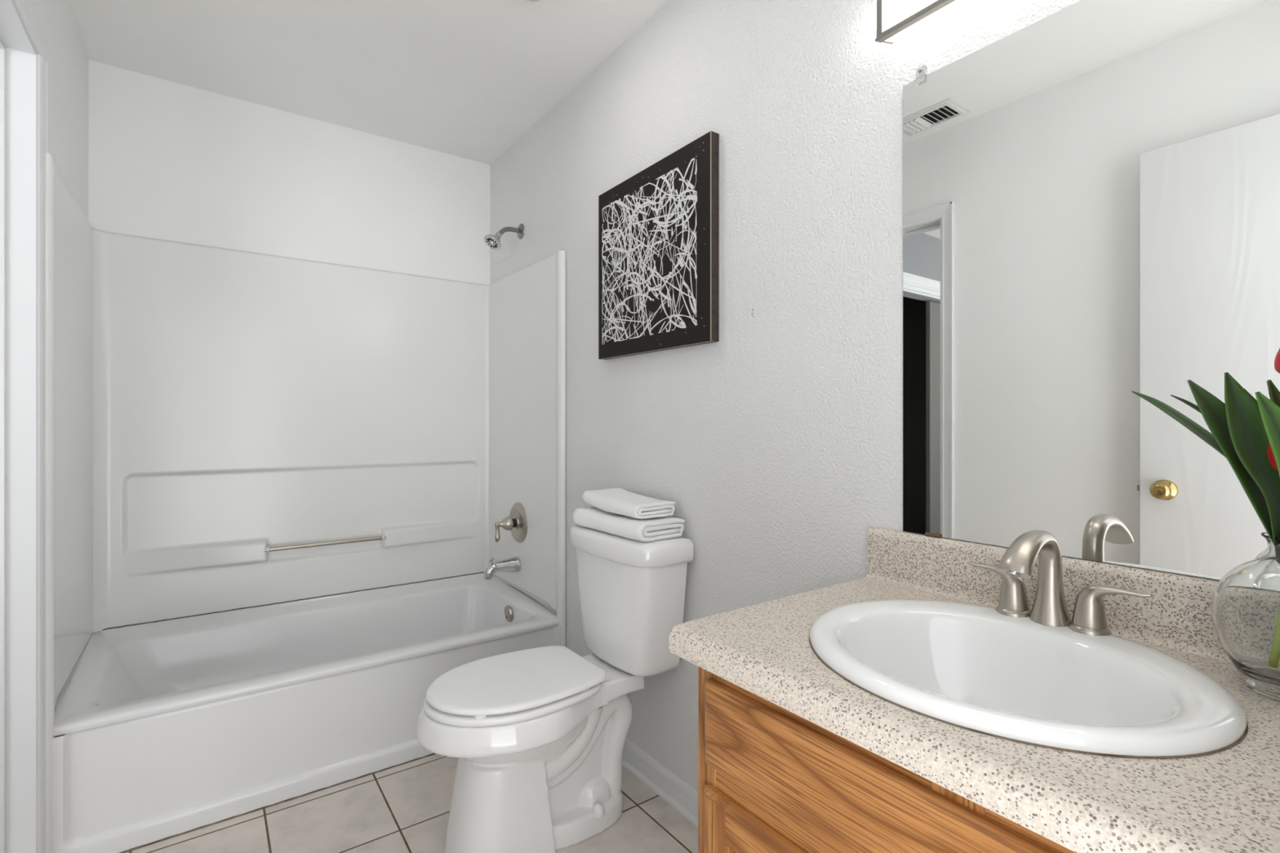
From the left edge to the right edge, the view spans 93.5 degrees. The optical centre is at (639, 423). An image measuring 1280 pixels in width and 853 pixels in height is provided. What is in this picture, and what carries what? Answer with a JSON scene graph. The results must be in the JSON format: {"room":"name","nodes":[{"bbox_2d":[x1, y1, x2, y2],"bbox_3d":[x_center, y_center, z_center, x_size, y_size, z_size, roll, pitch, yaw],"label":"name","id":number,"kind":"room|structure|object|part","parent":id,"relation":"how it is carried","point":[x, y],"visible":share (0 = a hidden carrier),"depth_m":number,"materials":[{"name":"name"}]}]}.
{"room":"bathroom","nodes":[
{"label":"bathroom","id":0,"kind":"room"},
{"bbox_2d":[30,0,88,737],"bbox_3d":[-1.105,-0.076,0.854,0.115,2.438,3.097,0,0,-36],"label":"wall","id":1,"kind":"structure","parent":0,"point":[66,56],"depth_m":1.83,"materials":[{"name":"paint"}]},
{"bbox_2d":[0,0,48,852],"bbox_3d":[-1.321,0.091,1.167,0.133,2.104,0.787,0,0,-36],"label":"trim","id":2,"kind":"structure","parent":1,"relation":"attached to","point":[24,44],"depth_m":1.46,"materials":[{"name":"white"}]},
{"bbox_2d":[88,59,489,284],"bbox_3d":[-1.439,-0.076,2.583,1.623,2.438,0.100,0,0,-36],"label":"wall","id":3,"kind":"structure","parent":0,"point":[168,160],"depth_m":2.47,"materials":[{"name":"paint"}]},
{"bbox_2d":[69,0,670,164],"bbox_3d":[-1.655,-1.335,0.650,4.473,0.080,3.410,0,0,-36],"label":"ceiling","id":4,"kind":"structure","parent":0,"point":[467,79],"depth_m":2.11,"materials":[{"name":"paint"}]},
{"bbox_2d":[125,754,697,852],"bbox_3d":[-0.485,1.183,1.361,1.743,0.080,3.197,0,0,-36],"label":"floor","id":5,"kind":"structure","parent":0,"point":[405,808],"depth_m":1.71,"materials":[{"name":"tile"}]},
{"bbox_2d":[45,152,565,852],"bbox_3d":[-1.126,0.227,2.260,1.489,1.832,0.785,0,0,-36],"label":"tub surround","id":6,"kind":"object","parent":5,"relation":"on","point":[226,429],"visible":1,"depth_m":2.43,"materials":[{"name":"white plastic"}]},
{"bbox_3d":[-1.713,0.228,1.821,0.023,1.831,0.757,0,0,-36],"label":"panel","id":7,"kind":"part","parent":6,"relation":"part of","materials":[{"name":"white plastic"}]},
{"bbox_3d":[-1.334,0.024,2.549,1.477,1.425,0.074,0,0,-36],"label":"panel","id":8,"kind":"part","parent":6,"relation":"part of","materials":[{"name":"white plastic"}]},
{"bbox_2d":[484,556,521,579],"bbox_3d":[-0.612,0.631,2.659,0.158,0.089,0.072,0,0,-36],"label":"tub spout","id":9,"kind":"object","parent":6,"relation":"attached to","point":[512,564],"visible":1,"depth_m":2.64,"materials":[{"name":"silver metal"}]},
{"bbox_3d":[-0.648,0.600,2.632,0.023,0.027,0.023,0,0,-36],"label":"diverter knob","id":10,"kind":"part","parent":9,"relation":"part of","materials":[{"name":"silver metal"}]},
{"bbox_2d":[494,502,527,542],"bbox_3d":[-0.588,0.443,2.663,0.113,0.180,0.180,0,0,-36],"label":"shower valve","id":11,"kind":"object","parent":6,"relation":"attached to","point":[517,522],"visible":1,"depth_m":2.65,"materials":[{"name":"silver metal"}]},
{"bbox_3d":[-0.624,0.474,2.637,0.024,0.085,0.023,0,0,-36],"label":"lever","id":12,"kind":"part","parent":11,"relation":"part of","materials":[{"name":"silver metal"}]},
{"bbox_3d":[-0.523,0.228,2.677,0.023,1.831,0.757,0,0,-36],"label":"panel","id":13,"kind":"part","parent":6,"relation":"part of","materials":[{"name":"white plastic"}]},
{"bbox_2d":[50,572,560,852],"bbox_3d":[-1.126,0.939,2.260,1.485,0.413,0.778,0,0,-36],"label":"bathtub","id":14,"kind":"object","parent":5,"relation":"on","point":[173,727],"visible":0.74,"depth_m":1.92,"materials":[{"name":"white plastic"}]},
{"bbox_3d":[-0.573,0.827,2.619,0.020,0.072,0.072,0,0,-36],"label":"overflow plate","id":15,"kind":"part","parent":14,"relation":"part of","materials":[{"name":"silver metal"}]},
{"bbox_2d":[416,524,693,852],"bbox_3d":[-0.264,0.737,1.714,0.713,0.812,0.457,0,0,-36],"label":"toilet","id":16,"kind":"object","parent":5,"relation":"on","point":[537,736],"visible":1,"depth_m":1.66,"materials":[{"name":"white glazed porcelain"},{"name":"white plastic"}]},
{"bbox_3d":[-0.358,0.725,1.646,0.446,0.020,0.360,0,0,-36],"label":"seat","id":17,"kind":"part","parent":16,"relation":"part of","materials":[{"name":"white plastic"}]},
{"bbox_3d":[-0.348,0.700,1.653,0.458,0.018,0.354,0,0,-36],"label":"seat lid","id":18,"kind":"part","parent":16,"relation":"part of","materials":[{"name":"white plastic"}]},
{"bbox_3d":[-0.303,0.939,1.686,0.618,0.408,0.385,0,0,-36],"label":"bowl","id":19,"kind":"part","parent":16,"relation":"part of","materials":[{"name":"white ceramic"}]},
{"bbox_2d":[573,506,684,542],"bbox_3d":[-0.051,0.302,1.862,0.178,0.058,0.391,0,0,-36],"label":"folded towel","id":20,"kind":"object","parent":16,"relation":"on","point":[646,530],"visible":0.87,"depth_m":1.74,"materials":[{"name":"white fabric"}]},
{"bbox_2d":[582,488,675,519],"bbox_3d":[-0.046,0.244,1.871,0.155,0.055,0.335,0,0,-36],"label":"folded towel","id":21,"kind":"object","parent":20,"relation":"on","point":[620,501],"visible":1,"depth_m":1.78,"materials":[{"name":"white fabric"}]},
{"bbox_3d":[-0.053,0.560,1.865,0.173,0.339,0.429,0,0,-36],"label":"tank","id":22,"kind":"part","parent":16,"relation":"part of","materials":[{"name":"white ceramic"}]},
{"bbox_3d":[-0.055,0.365,1.864,0.198,0.068,0.457,0,0,-36],"label":"tank lid","id":23,"kind":"part","parent":16,"relation":"part of","materials":[{"name":"white ceramic"}]},
{"bbox_2d":[697,666,1075,852],"bbox_3d":[0.531,0.756,0.769,0.543,0.774,0.804,0,0,-36],"label":"vanity cabinet","id":24,"kind":"object","parent":5,"relation":"on","point":[771,779],"visible":0.59,"depth_m":0.76,"materials":[{"name":"brown wood"}]},
{"bbox_3d":[0.207,0.581,0.771,0.018,0.055,0.260,0,0,-36],"label":"door rail","id":25,"kind":"part","parent":24,"relation":"part of","materials":[{"name":"brown wood"}]},
{"bbox_3d":[0.335,0.538,0.628,0.019,0.040,0.728,0,0,-36],"label":"frame rail","id":26,"kind":"part","parent":24,"relation":"part of","materials":[{"name":"brown wood"}]},
{"bbox_2d":[668,526,1279,852],"bbox_3d":[0.516,0.294,0.781,0.554,0.149,0.839,0,0,-36],"label":"countertop","id":27,"kind":"structure","parent":24,"relation":"on","point":[1228,801],"depth_m":0.68,"materials":[{"name":"stone"}]},
{"bbox_2d":[808,600,1248,759],"bbox_3d":[0.477,0.388,0.819,0.450,0.167,0.493,0,0,-36],"label":"sink","id":28,"kind":"object","parent":27,"relation":"in","point":[978,668],"visible":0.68,"depth_m":0.83,"materials":[{"name":"white porcelain"}]},
{"bbox_2d":[967,529,1152,635],"bbox_3d":[0.616,0.234,0.932,0.194,0.148,0.196,0,0,3],"label":"faucet","id":29,"kind":"object","parent":27,"relation":"on","point":[1049,608],"visible":1,"depth_m":0.91,"materials":[{"name":"silver metal"}]},
{"bbox_3d":[0.588,0.265,0.994,0.042,0.061,0.094,0,0,-36],"label":"lever","id":30,"kind":"part","parent":29,"relation":"part of","materials":[{"name":"silver metal"}]},
{"bbox_3d":[0.603,0.301,0.973,0.051,0.012,0.051,0,0,-36],"label":"handle","id":31,"kind":"part","parent":29,"relation":"part of","materials":[{"name":"silver metal"}]},
{"bbox_3d":[0.589,0.234,0.898,0.163,0.148,0.055,0,0,-36],"label":"spout","id":32,"kind":"part","parent":29,"relation":"part of","materials":[{"name":"silver metal"}]},
{"bbox_3d":[0.663,0.301,0.889,0.051,0.012,0.051,0,0,-36],"label":"handle","id":33,"kind":"part","parent":29,"relation":"part of","materials":[{"name":"silver metal"}]},
{"bbox_3d":[0.678,0.265,0.868,0.042,0.061,0.094,0,0,-36],"label":"lever","id":34,"kind":"part","parent":29,"relation":"part of","materials":[{"name":"silver metal"}]},
{"bbox_2d":[1211,532,1279,701],"bbox_3d":[0.776,0.228,0.716,0.140,0.189,0.140,0,0,-36],"label":"glass vase","id":35,"kind":"object","parent":27,"relation":"on","point":[1246,602],"visible":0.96,"depth_m":0.71,"materials":[{"name":"clear glass"}]},
{"bbox_2d":[1131,347,1279,546],"bbox_3d":[0.728,0.095,0.759,0.075,0.397,0.185,0,0,-36],"label":"tulip","id":36,"kind":"object","parent":35,"relation":"in","point":[1248,436],"visible":0.9,"depth_m":0.73,"materials":[{"name":"green plant"}]},
{"bbox_2d":[1186,379,1278,543],"bbox_3d":[0.747,0.118,0.743,0.107,0.350,0.053,0,0,38],"label":"tulip","id":37,"kind":"object","parent":35,"relation":"in","point":[1212,410],"visible":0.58,"depth_m":0.74,"materials":[{"name":"green plant"}]},
{"bbox_2d":[1254,379,1279,546],"bbox_3d":[0.781,0.110,0.701,0.124,0.366,0.080,0,0,-36],"label":"tulip","id":38,"kind":"object","parent":35,"relation":"in","point":[1269,410],"visible":1,"depth_m":0.70,"materials":[{"name":"green plant"}]},
{"bbox_2d":[489,0,1220,791],"bbox_3d":[0.173,-0.076,1.835,0.120,2.438,3.197,0,0,-36],"label":"wall","id":39,"kind":"structure","parent":0,"point":[776,442],"depth_m":1.56,"materials":[{"name":"white paint"}]},
{"bbox_2d":[484,223,524,250],"bbox_3d":[-0.602,-0.832,2.662,0.171,0.138,0.081,0,0,-36],"label":"shower","id":40,"kind":"object","parent":39,"relation":"attached to","point":[493,242],"visible":1,"depth_m":2.65,"materials":[{"name":"silver metal"}]},
{"bbox_3d":[-0.586,-0.848,2.681,0.116,0.059,0.021,0,0,-36],"label":"shower arm","id":41,"kind":"part","parent":40,"relation":"part of","materials":[{"name":"silver metal"}]},
{"bbox_2d":[598,130,719,359],"bbox_3d":[0.036,-0.514,1.895,0.031,0.576,0.582,0,0,-36],"label":"wall art","id":42,"kind":"object","parent":39,"relation":"attached to","point":[659,227],"visible":1,"depth_m":1.83,"materials":[{"name":"black paint"}]},
{"bbox_2d":[622,738,697,826],"bbox_3d":[0.102,1.104,1.811,0.024,0.078,1.370,0,0,-36],"label":"baseboard","id":43,"kind":"structure","parent":39,"relation":"attached to","point":[682,797],"depth_m":1.86,"materials":[{"name":"white wood"}]},
{"bbox_2d":[873,0,955,44],"bbox_3d":[0.688,-0.839,0.968,0.058,0.133,0.665,0,0,-36],"label":"vanity light","id":44,"kind":"object","parent":39,"relation":"attached to","point":[891,17],"visible":1,"depth_m":1.19,"materials":[{"name":"white glass"}]},
{"bbox_3d":[0.505,-0.839,1.233,0.040,0.128,0.005,0,0,-36],"label":"plate","id":45,"kind":"part","parent":44,"relation":"part of","materials":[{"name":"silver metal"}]},
{"bbox_3d":[0.688,-0.839,0.969,0.051,0.085,0.665,0,0,-36],"label":"lamp shade","id":46,"kind":"part","parent":44,"relation":"part of","materials":[{"name":"white glass"}]},
{"bbox_2d":[865,526,1231,662],"bbox_3d":[0.729,0.272,0.934,0.029,0.104,0.839,0,0,-36],"label":"backsplash","id":47,"kind":"structure","parent":39,"relation":"attached to","point":[1178,615],"depth_m":0.96,"materials":[{"name":"stone"}]},
{"bbox_2d":[902,0,1279,579],"bbox_3d":[0.755,-0.233,0.919,0.006,0.902,0.750,0,0,-36],"label":"wall mirror","id":48,"kind":"object","parent":39,"relation":"attached to","point":[1091,190],"visible":1,"depth_m":0.96,"materials":[{"name":"white mirror"}]},
{"bbox_2d":[915,64,927,84],"bbox_3d":[0.556,-0.688,1.191,0.011,0.032,0.018,0,0,-36],"label":"mirror clip","id":49,"kind":"object","parent":48,"relation":"attached to","point":[921,72],"visible":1,"depth_m":1.19,"materials":[{"name":"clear plastic"}]},
{"bbox_2d":[924,532,942,537],"bbox_3d":[0.571,0.217,1.171,0.010,0.006,0.030,0,0,-36],"label":"mirror clip","id":50,"kind":"object","parent":48,"relation":"attached to","point":[931,535],"visible":1,"depth_m":1.17,"materials":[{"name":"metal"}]}
]}

